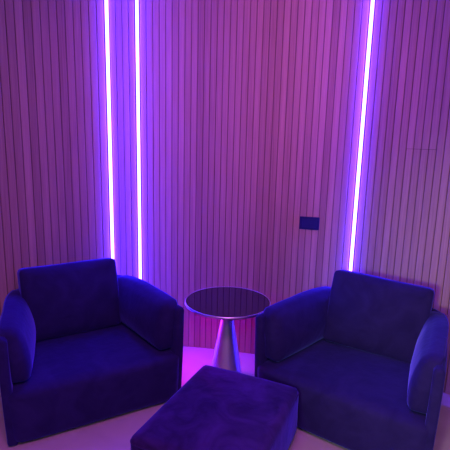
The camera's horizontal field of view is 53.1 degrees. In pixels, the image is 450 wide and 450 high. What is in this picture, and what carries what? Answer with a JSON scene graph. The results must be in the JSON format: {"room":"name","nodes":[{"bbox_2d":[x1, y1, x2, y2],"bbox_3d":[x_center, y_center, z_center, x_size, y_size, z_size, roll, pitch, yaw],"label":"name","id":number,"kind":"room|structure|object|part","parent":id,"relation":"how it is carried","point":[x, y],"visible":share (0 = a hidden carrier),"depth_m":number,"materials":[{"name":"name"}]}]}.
{"room":"lounge","nodes":[
{"label":"lounge","id":0,"kind":"room"},
{"bbox_2d":[0,0,109,316],"bbox_3d":[-1.651,-0.348,2.687,1.901,2.750,0.106,-5,13,-30],"label":"wall","id":1,"kind":"structure","parent":0,"point":[54,196],"depth_m":2.91,"materials":[{"name":"brown wood"}]},
{"bbox_2d":[108,0,137,277],"bbox_3d":[-0.714,-0.424,3.185,0.175,2.750,0.078,-3,12,-20],"label":"wall","id":2,"kind":"structure","parent":0,"point":[121,12],"depth_m":3.11,"materials":[{"name":"brown wood"}]},
{"bbox_2d":[104,0,113,258],"bbox_3d":[-0.791,-0.411,3.108,0.024,2.750,0.038,-3,12,-23],"label":"led strip","id":3,"kind":"object","parent":2,"relation":"attached to","point":[106,15],"visible":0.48,"depth_m":3.04,"materials":[{"name":"white plastic"}]},
{"bbox_2d":[0,347,449,449],"bbox_3d":[-0.036,1.442,1.155,5.400,0.080,5.300,1,11,0],"label":"floor","id":4,"kind":"structure","parent":0,"point":[116,432],"depth_m":2.46,"materials":[{"name":"stone"}]},
{"bbox_2d":[0,258,183,445],"bbox_3d":[-0.866,0.662,2.782,1.007,0.768,0.836,-5,13,-29],"label":"armchair","id":5,"kind":"object","parent":4,"relation":"on","point":[82,343],"visible":0.99,"depth_m":2.66,"materials":[{"name":"blue fabric"}]},
{"bbox_2d":[17,258,120,341],"bbox_3d":[-1.001,0.475,2.933,0.612,0.463,0.232,-6,1,-31],"label":"cushion","id":6,"kind":"object","parent":5,"relation":"on","point":[79,300],"depth_m":2.85,"materials":[{"name":"blue fabric"}]},
{"bbox_3d":[-0.853,0.890,2.793,0.947,0.319,0.759,-5,13,-29],"label":"seat","id":7,"kind":"part","parent":5,"relation":"part of","materials":[{"name":"blue fabric"}]},
{"bbox_2d":[130,365,298,449],"bbox_3d":[-0.016,1.034,2.220,0.601,0.326,0.767,6,12,24],"label":"ottoman","id":8,"kind":"object","parent":4,"relation":"on","point":[217,408],"visible":1,"depth_m":2.13,"materials":[{"name":"fabric"}]},
{"bbox_2d":[185,286,270,372],"bbox_3d":[0.012,0.759,2.981,0.558,0.546,0.558,1,11,0],"label":"side table","id":9,"kind":"object","parent":4,"relation":"on","point":[227,304],"visible":0.87,"depth_m":2.92,"materials":[{"name":"silver mirror"}]},
{"bbox_2d":[254,270,448,449],"bbox_3d":[0.793,0.730,2.630,1.007,0.778,0.835,10,14,35],"label":"armchair","id":10,"kind":"object","parent":4,"relation":"on","point":[364,355],"visible":0.96,"depth_m":2.57,"materials":[{"name":"blue fabric"}]},
{"bbox_3d":[0.765,0.960,2.644,0.948,0.320,0.759,10,14,35],"label":"seat","id":11,"kind":"part","parent":10,"relation":"part of","materials":[{"name":"blue fabric"}]},
{"bbox_2d":[323,270,434,363],"bbox_3d":[0.936,0.555,2.780,0.593,0.465,0.231,11,2,27],"label":"cushion","id":12,"kind":"object","parent":10,"relation":"on","point":[366,316],"depth_m":2.69,"materials":[{"name":"blue fabric"}]},
{"bbox_2d":[139,0,370,353],"bbox_3d":[0.138,-0.393,3.136,1.512,2.750,0.135,3,11,9],"label":"wall","id":13,"kind":"structure","parent":0,"point":[251,110],"depth_m":3.07,"materials":[{"name":"brown wood"}]},
{"bbox_2d":[135,0,141,278],"bbox_3d":[-0.607,-0.419,3.173,0.024,2.750,0.038,-1,12,-12],"label":"led strip","id":14,"kind":"object","parent":13,"relation":"attached to","point":[136,1],"visible":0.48,"depth_m":3.12,"materials":[{"name":"white plastic"}]},
{"bbox_2d":[299,216,319,229],"bbox_3d":[0.581,-0.012,3.095,0.134,0.088,0.016,4,12,12],"label":"wall switch","id":15,"kind":"object","parent":13,"relation":"attached to","point":[310,223],"visible":1,"depth_m":3.09,"materials":[{"name":"blue plastic"}]},
{"bbox_2d":[349,0,374,270],"bbox_3d":[0.873,-0.336,2.943,0.024,2.750,0.038,5,12,19],"label":"led strip","id":16,"kind":"object","parent":13,"relation":"attached to","point":[372,4],"visible":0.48,"depth_m":2.88,"materials":[{"name":"glowing translucent plastic diffuser"},{"name":"aluminium"}]},
{"bbox_2d":[353,0,449,394],"bbox_3d":[1.763,-0.148,2.117,0.443,2.750,2.476,-7,14,-35],"label":"wall","id":17,"kind":"structure","parent":0,"point":[403,230],"depth_m":2.80,"materials":[{"name":"brown wood"}]}
]}

